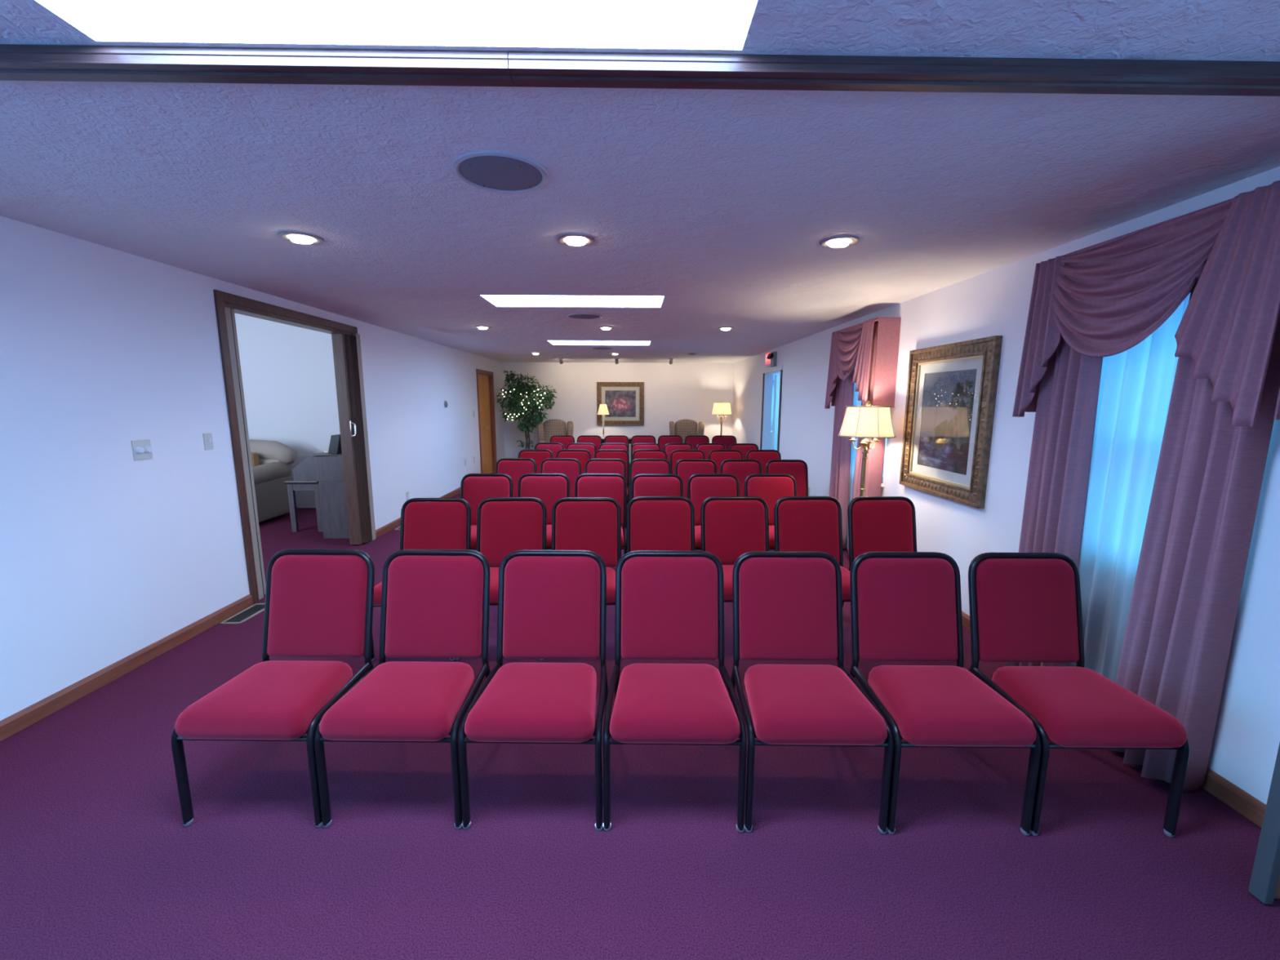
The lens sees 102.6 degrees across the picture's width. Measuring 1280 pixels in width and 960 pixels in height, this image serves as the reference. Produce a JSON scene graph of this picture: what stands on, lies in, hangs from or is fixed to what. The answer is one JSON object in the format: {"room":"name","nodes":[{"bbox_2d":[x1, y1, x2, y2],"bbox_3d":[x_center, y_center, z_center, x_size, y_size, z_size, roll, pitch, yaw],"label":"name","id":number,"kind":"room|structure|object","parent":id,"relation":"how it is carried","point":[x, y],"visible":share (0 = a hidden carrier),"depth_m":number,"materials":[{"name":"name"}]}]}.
{"room":"funeral home chapel","nodes":[
{"label":"funeral home chapel","id":0,"kind":"room"},
{"bbox_2d":[0,215,504,720],"bbox_3d":[-3.074,-0.354,4.577,0.140,2.400,14.460,0,9,-1],"label":"wall","id":1,"kind":"structure","parent":0,"point":[106,554],"depth_m":2.97,"materials":[{"name":"white paint"}]},
{"bbox_2d":[130,439,152,460],"bbox_3d":[-2.964,-0.181,3.062,0.027,0.118,0.115,0,9,-1],"label":"plate","id":2,"kind":"object","parent":1,"relation":"attached to","point":[141,449],"visible":1,"depth_m":3.05,"materials":[{"name":"beige plastic"}]},
{"bbox_2d":[202,432,213,450],"bbox_3d":[-2.976,-0.265,3.540,0.020,0.115,0.070,0,9,-1],"label":"light switch","id":3,"kind":"object","parent":1,"relation":"attached to","point":[207,437],"visible":1,"depth_m":3.53,"materials":[{"name":"beige plastic"}]},
{"bbox_2d":[0,487,460,741],"bbox_3d":[-2.998,0.789,4.757,0.016,0.086,14.460,0,9,-1],"label":"baseboard","id":4,"kind":"structure","parent":1,"relation":"attached to","point":[20,720],"depth_m":2.91,"materials":[{"name":"brown wood"}]},
{"bbox_2d":[213,289,376,604],"bbox_3d":[-3.060,-0.333,4.700,0.172,2.320,1.895,0,9,-1],"label":"trim","id":5,"kind":"structure","parent":1,"relation":"attached to","point":[225,316],"depth_m":3.91,"materials":[{"name":"brown wood"}]},
{"bbox_2d":[331,333,372,544],"bbox_3d":[-3.057,-0.406,5.458,0.176,2.208,0.200,0,9,-1],"label":"door","id":6,"kind":"structure","parent":1,"relation":"in","point":[344,346],"depth_m":5.40,"materials":[{"name":"wood"}]},
{"bbox_2d":[475,368,497,473],"bbox_3d":[-3.167,-1.131,10.407,0.158,2.140,1.160,0,9,-1],"label":"door","id":7,"kind":"structure","parent":1,"relation":"in","point":[485,381],"depth_m":10.61,"materials":[{"name":"brown wood"}]},
{"bbox_2d":[234,312,340,507],"bbox_3d":[-5.292,-0.613,5.075,4.276,2.750,4.680,0,9,-1],"label":"wall","id":8,"kind":"structure","parent":0,"point":[288,376],"depth_m":7.20,"materials":[{"name":"white paint"}]},
{"bbox_2d":[501,362,734,462],"bbox_3d":[-0.495,-1.480,11.836,5.551,2.400,0.140,0,9,-1],"label":"wall","id":9,"kind":"structure","parent":0,"point":[674,392],"depth_m":11.70,"materials":[{"name":"white paint"}]},
{"bbox_2d":[596,382,644,425],"bbox_3d":[-0.445,-1.740,11.702,1.075,0.975,0.045,0,9,-1],"label":"framed picture","id":10,"kind":"object","parent":9,"relation":"attached to","point":[624,401],"visible":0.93,"depth_m":11.70,"materials":[{"name":"brown metal"}]},
{"bbox_2d":[604,390,635,417],"bbox_3d":[-0.445,-1.743,11.717,0.700,0.600,0.006,0,9,-1],"label":"painting","id":11,"kind":"object","parent":10,"relation":"attached to","point":[620,403],"depth_m":11.71},
{"bbox_2d":[0,0,1279,363],"bbox_3d":[-0.367,-1.621,4.428,5.551,0.160,14.740,0,9,-1],"label":"ceiling","id":12,"kind":"structure","parent":0,"point":[713,208],"depth_m":1.80,"materials":[{"name":"white paint"}]},
{"bbox_2d":[279,231,323,244],"bbox_3d":[-1.773,-1.307,2.681,0.196,0.133,0.196,0,9,-1],"label":"recessed light","id":13,"kind":"object","parent":12,"relation":"in","point":[297,237],"visible":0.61,"depth_m":2.65,"materials":[{"name":"grey"}]},
{"bbox_2d":[474,325,491,329],"bbox_3d":[-1.830,-1.818,5.960,0.196,0.133,0.196,0,9,-1],"label":"recessed light","id":14,"kind":"object","parent":12,"relation":"in","point":[482,327],"visible":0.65,"depth_m":5.93,"materials":[{"name":"grey"}]},
{"bbox_2d":[452,151,547,192],"bbox_3d":[-0.519,-1.143,1.920,0.344,0.013,0.344,0,9,-1],"label":"ceiling speaker","id":15,"kind":"object","parent":12,"relation":"attached to","point":[491,171],"visible":1,"depth_m":1.90,"materials":[{"name":"grey"}]},
{"bbox_2d":[557,233,594,246],"bbox_3d":[-0.338,-1.308,2.705,0.196,0.133,0.196,0,9,-1],"label":"recessed light","id":16,"kind":"object","parent":12,"relation":"in","point":[573,239],"visible":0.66,"depth_m":2.68,"materials":[{"name":"grey"}]},
{"bbox_2d":[566,312,601,319],"bbox_3d":[-0.561,-1.651,5.179,0.350,0.013,0.350,0,9,-1],"label":"ceiling speaker","id":17,"kind":"object","parent":12,"relation":"attached to","point":[581,315],"visible":1,"depth_m":5.15,"materials":[{"name":"grey"}]},
{"bbox_2d":[568,314,599,319],"bbox_3d":[-0.561,-1.651,5.179,0.314,0.006,0.314,0,9,-1],"label":"grille","id":18,"kind":"object","parent":17,"relation":"attached to","point":[572,316],"depth_m":5.16,"materials":[{"name":"grey"}]},
{"bbox_2d":[591,346,613,349],"bbox_3d":[-0.618,-2.150,8.380,0.350,0.013,0.350,0,9,-1],"label":"ceiling speaker","id":19,"kind":"object","parent":12,"relation":"attached to","point":[593,348],"visible":1,"depth_m":8.30,"materials":[{"name":"grey"}]},
{"bbox_2d":[597,326,614,329],"bbox_3d":[-0.396,-1.819,5.986,0.196,0.133,0.196,0,9,-1],"label":"recessed light","id":20,"kind":"object","parent":12,"relation":"in","point":[599,327],"visible":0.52,"depth_m":5.96,"materials":[{"name":"grey"}]},
{"bbox_2d":[0,44,1279,96],"bbox_3d":[-0.312,-1.028,1.284,5.269,0.045,0.075,0,9,-1],"label":"track","id":21,"kind":"object","parent":12,"relation":"attached to","point":[18,62],"visible":1,"depth_m":1.27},
{"bbox_2d":[717,326,733,330],"bbox_3d":[1.004,-1.820,6.010,0.196,0.133,0.196,0,9,-1],"label":"recessed light","id":22,"kind":"object","parent":12,"relation":"in","point":[723,328],"visible":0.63,"depth_m":5.98,"materials":[{"name":"grey"}]},
{"bbox_2d":[819,235,858,248],"bbox_3d":[1.062,-1.309,2.730,0.196,0.133,0.196,0,9,-1],"label":"recessed light","id":23,"kind":"object","parent":12,"relation":"in","point":[837,242],"visible":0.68,"depth_m":2.70,"materials":[{"name":"grey"}]},
{"bbox_2d":[0,472,1279,959],"bbox_3d":[-1.294,0.786,5.465,12.800,0.120,16.200,0,9,-1],"label":"floor","id":24,"kind":"structure","parent":0,"point":[99,860],"depth_m":1.80,"materials":[{"name":"carpet"}]},
{"bbox_2d":[218,603,264,624],"bbox_3d":[-2.885,0.981,3.777,0.145,0.008,0.360,0,9,-1],"label":"floor vent","id":25,"kind":"object","parent":24,"relation":"in","point":[251,611],"visible":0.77,"depth_m":3.74,"materials":[{"name":"beige"}]},
{"bbox_2d":[170,548,374,827],"bbox_3d":[-1.429,0.795,2.095,0.521,0.900,0.598,0,9,1],"label":"chair","id":26,"kind":"object","parent":24,"relation":"on","point":[318,602],"visible":0.89,"depth_m":2.15,"materials":[{"name":"red fabric"}]},
{"bbox_2d":[248,439,297,522],"bbox_3d":[-5.746,-0.012,6.624,2.190,0.985,0.990,0,9,-1],"label":"sofa","id":27,"kind":"object","parent":24,"relation":"on","point":[275,458],"visible":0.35,"depth_m":6.71,"materials":[{"name":"beige fabric"}]},
{"bbox_2d":[250,452,259,466],"bbox_3d":[-5.227,-0.179,6.678,0.480,0.360,0.150,0,9,-1],"label":"cushion","id":28,"kind":"object","parent":27,"relation":"on","point":[255,456],"visible":0.17,"depth_m":6.64,"materials":[{"name":"brown fabric"}]},
{"bbox_2d":[284,479,323,532],"bbox_3d":[-3.979,0.245,6.528,0.390,0.612,0.980,0,9,-1],"label":"bench","id":29,"kind":"object","parent":24,"relation":"on","point":[292,486],"visible":0.44,"depth_m":6.06,"materials":[{"name":"grey wood"}]},
{"bbox_2d":[292,434,349,538],"bbox_3d":[-3.535,-0.012,6.338,0.660,1.180,1.250,0,9,-1],"label":"desk","id":30,"kind":"object","parent":24,"relation":"on","point":[326,468],"visible":0.39,"depth_m":5.73,"materials":[{"name":"grey wood"}]},
{"bbox_2d":[314,549,490,829],"bbox_3d":[-0.910,0.796,2.089,0.521,0.900,0.598,0,9,1],"label":"chair","id":31,"kind":"object","parent":24,"relation":"on","point":[438,606],"visible":0.92,"depth_m":2.16,"materials":[{"name":"red fabric"}]},
{"bbox_2d":[371,497,471,661],"bbox_3d":[-1.383,0.608,3.296,0.514,0.900,0.598,0,9,-1],"label":"chair","id":32,"kind":"object","parent":24,"relation":"on","point":[426,523],"visible":0.3,"depth_m":3.45,"materials":[{"name":"red fabric"}]},
{"bbox_2d":[460,473,513,549],"bbox_3d":[-1.391,0.427,4.456,0.516,0.900,0.598,0,9,0],"label":"chair","id":33,"kind":"object","parent":24,"relation":"on","point":[475,488],"visible":0.21,"depth_m":4.61,"materials":[{"name":"red fabric"}]},
{"bbox_2d":[455,497,546,660],"bbox_3d":[-0.872,0.605,3.316,0.514,0.900,0.598,0,9,-1],"label":"chair","id":34,"kind":"object","parent":24,"relation":"on","point":[505,526],"visible":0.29,"depth_m":3.47,"materials":[{"name":"red fabric"}]},
{"bbox_2d":[495,457,536,497],"bbox_3d":[-1.431,0.234,5.691,0.515,0.900,0.598,0,9,2],"label":"chair","id":35,"kind":"object","parent":24,"relation":"on","point":[514,468],"visible":0.23,"depth_m":5.85,"materials":[{"name":"red fabric"}]},
{"bbox_2d":[495,370,557,448],"bbox_3d":[-2.422,-1.261,11.106,1.319,2.185,0.705,0,9,-1],"label":"ficus tree","id":36,"kind":"object","parent":24,"relation":"on","point":[527,424],"visible":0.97,"depth_m":10.96,"materials":[{"name":"green plant"}]},
{"bbox_2d":[503,389,545,420],"bbox_3d":[-2.439,-1.585,10.794,0.895,0.657,0.040,0,9,-1],"label":"string lights","id":37,"kind":"object","parent":36,"relation":"attached to","point":[515,389],"visible":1,"depth_m":10.79,"materials":[{"name":"white plastic"}]},
{"bbox_2d":[457,550,608,831],"bbox_3d":[-0.392,0.798,2.083,0.521,0.900,0.598,0,9,1],"label":"chair","id":38,"kind":"object","parent":24,"relation":"on","point":[552,604],"visible":0.98,"depth_m":2.22,"materials":[{"name":"red fabric"}]},
{"bbox_2d":[517,448,553,473],"bbox_3d":[-1.411,0.072,6.736,0.516,0.900,0.598,0,9,0],"label":"chair","id":39,"kind":"object","parent":24,"relation":"on","point":[538,455],"visible":0.2,"depth_m":6.90,"materials":[{"name":"red fabric"}]},
{"bbox_2d":[517,473,569,549],"bbox_3d":[-0.876,0.424,4.478,0.516,0.900,0.598,0,9,0],"label":"chair","id":40,"kind":"object","parent":24,"relation":"on","point":[549,488],"visible":0.33,"depth_m":4.63,"materials":[{"name":"red fabric"}]},
{"bbox_2d":[534,442,564,457],"bbox_3d":[-1.427,-0.100,7.841,0.507,0.900,0.598,0,9,1],"label":"chair","id":41,"kind":"object","parent":24,"relation":"on","point":[554,447],"visible":0.19,"depth_m":8.01,"materials":[{"name":"red fabric"}]},
{"bbox_2d":[537,418,573,442],"bbox_3d":[-1.831,-0.742,11.192,0.770,1.140,0.732,-2,9,-13],"label":"chair","id":42,"kind":"object","parent":24,"relation":"on","point":[549,428],"visible":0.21,"depth_m":11.30,"materials":[{"name":"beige fabric"}]},
{"bbox_2d":[540,457,581,497],"bbox_3d":[-0.916,0.239,5.670,0.515,0.900,0.598,0,9,2],"label":"chair","id":43,"kind":"object","parent":24,"relation":"on","point":[571,468],"visible":0.22,"depth_m":5.83,"materials":[{"name":"red fabric"}]},
{"bbox_2d":[549,435,574,449],"bbox_3d":[-1.464,-0.360,9.512,0.514,0.900,0.598,0,9,-2],"label":"chair","id":44,"kind":"object","parent":24,"relation":"on","point":[565,440],"visible":0.24,"depth_m":9.67,"materials":[{"name":"red fabric"}]},
{"bbox_2d":[555,449,591,474],"bbox_3d":[-0.897,0.072,6.741,0.516,0.900,0.598,0,9,0],"label":"chair","id":45,"kind":"object","parent":24,"relation":"on","point":[583,456],"visible":0.21,"depth_m":6.90,"materials":[{"name":"red fabric"}]},
{"bbox_2d":[539,497,622,660],"bbox_3d":[-0.360,0.606,3.317,0.514,0.900,0.598,0,9,-1],"label":"chair","id":46,"kind":"object","parent":24,"relation":"on","point":[593,524],"visible":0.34,"depth_m":3.47,"materials":[{"name":"red fabric"}]},
{"bbox_2d":[566,442,595,458],"bbox_3d":[-0.921,-0.095,7.811,0.507,0.900,0.598,0,9,1],"label":"chair","id":47,"kind":"object","parent":24,"relation":"on","point":[591,447],"visible":0.24,"depth_m":7.98,"materials":[{"name":"red fabric"}]},
{"bbox_2d":[577,435,601,451],"bbox_3d":[-0.951,-0.358,9.505,0.514,0.900,0.598,0,9,-1],"label":"chair","id":48,"kind":"object","parent":24,"relation":"on","point":[596,440],"visible":0.25,"depth_m":9.67,"materials":[{"name":"red fabric"}]},
{"bbox_2d":[574,473,626,564],"bbox_3d":[-0.360,0.426,4.473,0.516,0.900,0.598,0,9,1],"label":"chair","id":49,"kind":"object","parent":24,"relation":"on","point":[614,486],"visible":0.43,"depth_m":4.63,"materials":[{"name":"red fabric"}]},
{"bbox_2d":[584,458,626,542],"bbox_3d":[-0.402,0.243,5.651,0.515,0.900,0.598,0,9,2],"label":"chair","id":50,"kind":"object","parent":24,"relation":"on","point":[592,465],"visible":0.3,"depth_m":5.81,"materials":[{"name":"red fabric"}]},
{"bbox_2d":[594,449,629,503],"bbox_3d":[-0.383,0.075,6.726,0.516,0.900,0.598,0,9,0],"label":"chair","id":51,"kind":"object","parent":24,"relation":"on","point":[623,455],"visible":0.33,"depth_m":6.89,"materials":[{"name":"red fabric"}]},
{"bbox_2d":[599,443,628,505],"bbox_3d":[-0.416,-0.094,7.812,0.507,0.900,0.598,0,9,1],"label":"chair","id":52,"kind":"object","parent":24,"relation":"on","point":[603,446],"visible":0.23,"depth_m":7.98,"materials":[{"name":"red fabric"}]},
{"bbox_2d":[601,437,631,444],"bbox_3d":[-0.550,-0.576,11.491,1.100,0.720,0.400,0,9,-1],"label":"console table","id":53,"kind":"object","parent":24,"relation":"on","point":[629,438],"visible":0.02,"depth_m":11.29,"materials":[{"name":"brown wood"}]},
{"bbox_2d":[597,404,608,438],"bbox_3d":[-0.808,-1.291,11.304,0.266,0.750,0.262,0,9,-1],"label":"table lamp","id":54,"kind":"object","parent":53,"relation":"on","point":[602,410],"visible":0.97,"depth_m":11.20,"materials":[{"name":"beige"}]},
{"bbox_2d":[604,435,630,465],"bbox_3d":[-0.439,-0.359,9.516,0.514,0.900,0.598,0,9,-2],"label":"chair","id":55,"kind":"object","parent":24,"relation":"on","point":[610,438],"visible":0.25,"depth_m":9.68,"materials":[{"name":"red fabric"}]},
{"bbox_2d":[630,435,655,462],"bbox_3d":[0.072,-0.360,9.525,0.514,0.900,0.598,0,9,-2],"label":"chair","id":56,"kind":"object","parent":24,"relation":"on","point":[637,438],"visible":0.22,"depth_m":9.69,"materials":[{"name":"red fabric"}]},
{"bbox_2d":[631,443,660,462],"bbox_3d":[0.087,-0.090,7.793,0.507,0.900,0.598,0,9,1],"label":"chair","id":57,"kind":"object","parent":24,"relation":"on","point":[634,446],"visible":0.21,"depth_m":7.96,"materials":[{"name":"red fabric"}]},
{"bbox_2d":[626,458,671,527],"bbox_3d":[0.108,0.243,5.652,0.515,0.900,0.598,0,9,2],"label":"chair","id":58,"kind":"object","parent":24,"relation":"on","point":[637,466],"visible":0.27,"depth_m":5.82,"materials":[{"name":"red fabric"}]},
{"bbox_2d":[632,449,666,460],"bbox_3d":[0.132,0.072,6.755,0.516,0.900,0.598,0,9,0],"label":"chair","id":59,"kind":"object","parent":24,"relation":"on","point":[637,454],"visible":0.21,"depth_m":6.92,"materials":[{"name":"red fabric"}]},
{"bbox_2d":[631,473,683,499],"bbox_3d":[0.153,0.430,4.451,0.516,0.900,0.598,0,9,0],"label":"chair","id":60,"kind":"object","parent":24,"relation":"on","point":[643,484],"visible":0.22,"depth_m":4.61,"materials":[{"name":"red fabric"}]},
{"bbox_2d":[626,496,694,552],"bbox_3d":[0.150,0.600,3.364,0.514,0.900,0.598,0,9,-2],"label":"chair","id":61,"kind":"object","parent":24,"relation":"on","point":[653,522],"visible":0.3,"depth_m":3.52,"materials":[{"name":"red fabric"}]},
{"bbox_2d":[657,435,682,450],"bbox_3d":[0.583,-0.366,9.572,0.514,0.900,0.598,0,9,-2],"label":"chair","id":62,"kind":"object","parent":24,"relation":"on","point":[663,440],"visible":0.28,"depth_m":9.73,"materials":[{"name":"red fabric"}]},
{"bbox_2d":[602,550,746,832],"bbox_3d":[0.127,0.800,2.077,0.521,0.900,0.598,0,9,1],"label":"chair","id":63,"kind":"object","parent":24,"relation":"on","point":[669,605],"visible":1,"depth_m":2.21,"materials":[{"name":"red fabric"}]},
{"bbox_2d":[663,443,693,462],"bbox_3d":[0.593,-0.088,7.784,0.507,0.900,0.598,0,9,1],"label":"chair","id":64,"kind":"object","parent":24,"relation":"on","point":[668,448],"visible":0.26,"depth_m":7.95,"materials":[{"name":"red fabric"}]},
{"bbox_2d":[669,419,704,443],"bbox_3d":[1.025,-0.751,11.282,0.770,1.140,0.732,0,9,2],"label":"chair","id":65,"kind":"object","parent":24,"relation":"on","point":[682,428],"visible":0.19,"depth_m":11.42,"materials":[{"name":"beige fabric"}]},
{"bbox_2d":[670,449,705,474],"bbox_3d":[0.644,0.077,6.727,0.516,0.900,0.598,0,9,0],"label":"chair","id":66,"kind":"object","parent":24,"relation":"on","point":[676,455],"visible":0.28,"depth_m":6.89,"materials":[{"name":"red fabric"}]},
{"bbox_2d":[675,458,716,497],"bbox_3d":[0.624,0.249,5.619,0.515,0.900,0.598,0,9,2],"label":"chair","id":67,"kind":"object","parent":24,"relation":"on","point":[685,468],"visible":0.23,"depth_m":5.78,"materials":[{"name":"red fabric"}]},
{"bbox_2d":[684,435,709,449],"bbox_3d":[1.095,-0.366,9.580,0.514,0.900,0.598,0,9,-2],"label":"chair","id":68,"kind":"object","parent":24,"relation":"on","point":[694,440],"visible":0.19,"depth_m":9.74,"materials":[{"name":"red fabric"}]},
{"bbox_2d":[696,443,725,459],"bbox_3d":[1.099,-0.089,7.799,0.507,0.900,0.598,0,9,1],"label":"chair","id":69,"kind":"object","parent":24,"relation":"on","point":[706,448],"visible":0.22,"depth_m":7.96,"materials":[{"name":"red fabric"}]},
{"bbox_2d":[687,473,739,550],"bbox_3d":[0.666,0.429,4.465,0.516,0.900,0.598,0,9,0],"label":"chair","id":70,"kind":"object","parent":24,"relation":"on","point":[702,486],"visible":0.25,"depth_m":4.62,"materials":[{"name":"red fabric"}]},
{"bbox_2d":[711,400,731,435],"bbox_3d":[1.784,-0.962,11.269,0.437,1.560,0.437,0,9,-1],"label":"floor lamp","id":71,"kind":"object","parent":24,"relation":"on","point":[722,408],"visible":0.89,"depth_m":11.02,"materials":[{"name":"fabric"}]},
{"bbox_2d":[711,435,736,449],"bbox_3d":[1.609,-0.363,9.565,0.514,0.900,0.598,0,9,-1],"label":"chair","id":72,"kind":"object","parent":24,"relation":"on","point":[726,440],"visible":0.23,"depth_m":9.73,"materials":[{"name":"red fabric"}]},
{"bbox_2d":[707,449,742,473],"bbox_3d":[1.159,0.076,6.738,0.516,0.900,0.598,0,9,0],"label":"chair","id":73,"kind":"object","parent":24,"relation":"on","point":[717,456],"visible":0.27,"depth_m":6.90,"materials":[{"name":"red fabric"}]},
{"bbox_2d":[700,496,768,602],"bbox_3d":[0.663,0.599,3.372,0.514,0.900,0.598,0,9,-1],"label":"chair","id":74,"kind":"object","parent":24,"relation":"on","point":[732,526],"visible":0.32,"depth_m":3.52,"materials":[{"name":"red fabric"}]},
{"bbox_2d":[728,443,759,459],"bbox_3d":[1.605,-0.082,7.758,0.507,0.900,0.598,0,9,1],"label":"chair","id":75,"kind":"object","parent":24,"relation":"on","point":[744,448],"visible":0.19,"depth_m":7.92,"materials":[{"name":"red fabric"}]},
{"bbox_2d":[720,459,770,550],"bbox_3d":[1.136,0.251,5.616,0.515,0.900,0.598,0,9,2],"label":"chair","id":76,"kind":"object","parent":24,"relation":"on","point":[741,469],"visible":0.2,"depth_m":5.78,"materials":[{"name":"red fabric"}]},
{"bbox_2d":[746,449,781,473],"bbox_3d":[1.673,0.076,6.748,0.516,0.900,0.598,0,9,0],"label":"chair","id":77,"kind":"object","parent":24,"relation":"on","point":[763,456],"visible":0.27,"depth_m":6.91,"materials":[{"name":"red fabric"}]},
{"bbox_2d":[744,473,796,550],"bbox_3d":[1.182,0.430,4.468,0.516,0.900,0.598,0,9,1],"label":"chair","id":78,"kind":"object","parent":24,"relation":"on","point":[771,487],"visible":0.29,"depth_m":4.62,"materials":[{"name":"red fabric"}]},
{"bbox_2d":[769,430,772,449],"bbox_3d":[3.136,-0.756,12.332,1.060,0.830,0.610,0,9,-1],"label":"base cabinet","id":79,"kind":"object","parent":24,"relation":"on","point":[771,440],"visible":0.02,"depth_m":12.01,"materials":[{"name":"white"}]},
{"bbox_2d":[765,459,808,496],"bbox_3d":[1.649,0.255,5.598,0.515,0.900,0.598,0,9,2],"label":"chair","id":80,"kind":"object","parent":24,"relation":"on","point":[797,468],"visible":0.25,"depth_m":5.76,"materials":[{"name":"red fabric"}]},
{"bbox_2d":[728,551,893,834],"bbox_3d":[0.646,0.802,2.072,0.521,0.900,0.598,0,9,1],"label":"chair","id":81,"kind":"object","parent":24,"relation":"on","point":[788,605],"visible":0.94,"depth_m":2.21,"materials":[{"name":"red fabric"}]},
{"bbox_2d":[773,496,850,601],"bbox_3d":[1.175,0.600,3.377,0.514,0.900,0.598,0,9,-1],"label":"chair","id":82,"kind":"object","parent":24,"relation":"on","point":[802,523],"visible":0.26,"depth_m":3.53,"materials":[{"name":"red fabric"}]},
{"bbox_2d":[837,400,896,496],"bbox_3d":[1.931,0.099,4.452,0.461,1.561,0.461,0,9,-1],"label":"floor lamp","id":83,"kind":"object","parent":24,"relation":"on","point":[868,422],"visible":0.91,"depth_m":4.21,"materials":[{"name":"fabric"}]},
{"bbox_2d":[842,496,916,608],"bbox_3d":[1.688,0.601,3.377,0.514,0.900,0.598,0,9,-1],"label":"chair","id":84,"kind":"object","parent":24,"relation":"on","point":[875,523],"visible":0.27,"depth_m":3.53,"materials":[{"name":"red fabric"}]},
{"bbox_2d":[849,551,1040,835],"bbox_3d":[1.165,0.804,2.066,0.521,0.900,0.598,0,9,1],"label":"chair","id":85,"kind":"object","parent":24,"relation":"on","point":[903,609],"visible":0.91,"depth_m":2.13,"materials":[{"name":"red fabric"}]},
{"bbox_2d":[968,551,1190,837],"bbox_3d":[1.684,0.806,2.060,0.521,0.900,0.598,0,9,1],"label":"chair","id":86,"kind":"object","parent":24,"relation":"on","point":[1024,606],"visible":0.91,"depth_m":2.10,"materials":[{"name":"red fabric"}]},
{"bbox_2d":[1248,742,1279,903],"bbox_3d":[2.125,0.161,1.441,0.360,2.342,0.044,0,9,-1],"label":"wall","id":87,"kind":"structure","parent":24,"relation":"on","point":[1264,882],"depth_m":1.59,"materials":[{"name":"paint"}]},
{"bbox_2d":[770,373,886,475],"bbox_3d":[3.363,-1.202,10.095,2.103,2.400,5.280,0,9,-1],"label":"wall","id":88,"kind":"structure","parent":0,"point":[778,374],"depth_m":7.59,"materials":[{"name":"white paint"}]},
{"bbox_2d":[760,364,782,451],"bbox_3d":[2.334,-0.884,9.018,0.428,2.100,1.940,2,9,13],"label":"door","id":89,"kind":"structure","parent":88,"relation":"in","point":[766,395],"depth_m":9.08,"materials":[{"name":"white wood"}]},
{"bbox_2d":[770,379,774,427],"bbox_3d":[3.182,-1.849,12.460,0.203,1.150,0.042,0,9,-1],"label":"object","id":90,"kind":"object","parent":88,"relation":"hanging from","point":[773,380],"visible":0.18,"depth_m":12.46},
{"bbox_2d":[732,166,1279,804],"bbox_3d":[2.336,-0.359,4.671,0.140,2.400,14.460,0,9,-1],"label":"wall","id":91,"kind":"structure","parent":0,"point":[1246,742],"depth_m":3.24,"materials":[{"name":"white paint"}]},
{"bbox_2d":[764,351,777,367],"bbox_3d":[2.135,-1.999,8.507,0.125,0.250,0.550,0,9,-1],"label":"exit sign","id":92,"kind":"object","parent":91,"relation":"attached to","point":[771,357],"visible":0.99,"depth_m":8.31,"materials":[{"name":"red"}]},
{"bbox_2d":[824,317,901,408],"bbox_3d":[2.121,-1.091,4.979,0.276,0.801,0.955,0,9,-1],"label":"swag valance","id":93,"kind":"object","parent":91,"relation":"attached to","point":[851,349],"visible":1,"depth_m":4.57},
{"bbox_2d":[829,368,854,548],"bbox_3d":[2.111,-0.398,5.375,0.100,2.220,0.333,0,9,-1],"label":"panel","id":94,"kind":"object","parent":93,"relation":"hanging from","point":[842,446],"visible":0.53,"depth_m":5.33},
{"bbox_2d":[845,382,861,550],"bbox_3d":[2.196,-0.357,5.112,0.077,2.220,0.806,0,9,-1],"label":"sheer curtain","id":95,"kind":"object","parent":93,"relation":"hanging from","point":[855,402],"visible":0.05,"depth_m":5.23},
{"bbox_2d":[847,323,885,558],"bbox_3d":[2.113,-0.307,4.791,0.193,2.220,0.286,-4,10,-24],"label":"panel","id":96,"kind":"object","parent":93,"relation":"hanging from","point":[875,460],"visible":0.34,"depth_m":4.71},
{"bbox_2d":[899,335,1002,508],"bbox_3d":[2.257,-0.439,3.818,0.045,1.115,1.010,0,9,-1],"label":"framed picture","id":97,"kind":"object","parent":91,"relation":"attached to","point":[951,393],"visible":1,"depth_m":3.72,"materials":[{"name":"brown metal"}]},
{"bbox_2d":[917,368,977,475],"bbox_3d":[2.273,-0.439,3.818,0.006,0.726,0.621,0,9,-1],"label":"painting","id":98,"kind":"object","parent":97,"relation":"attached to","point":[948,396],"depth_m":3.79},
{"bbox_2d":[961,610,1266,827],"bbox_3d":[2.256,0.784,4.848,0.016,0.086,14.460,0,9,-1],"label":"baseboard","id":99,"kind":"structure","parent":91,"relation":"attached to","point":[1232,795],"depth_m":1.99,"materials":[{"name":"brown wood"}]},
{"bbox_2d":[1012,180,1279,426],"bbox_3d":[2.167,-0.657,2.197,0.282,0.801,1.105,0,9,-1],"label":"swag valance","id":100,"kind":"object","parent":91,"relation":"attached to","point":[1105,298],"visible":1,"depth_m":1.95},
{"bbox_2d":[1005,333,1102,666],"bbox_3d":[2.159,0.024,2.668,0.100,2.220,0.333,0,9,-1],"label":"curtain","id":101,"kind":"object","parent":100,"relation":"hanging from","point":[1053,519],"visible":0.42,"depth_m":2.60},
{"bbox_2d":[1066,293,1190,683],"bbox_3d":[2.244,0.072,2.360,0.083,2.220,0.896,0,9,-2],"label":"sheer curtain","id":102,"kind":"object","parent":100,"relation":"hanging from","point":[1136,383],"visible":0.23,"depth_m":2.39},
{"bbox_2d":[1110,284,1279,791],"bbox_3d":[2.159,0.124,2.024,0.195,2.220,0.330,-3,9,-20],"label":"curtain","id":103,"kind":"object","parent":100,"relation":"hanging from","point":[1193,556],"visible":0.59,"depth_m":2.00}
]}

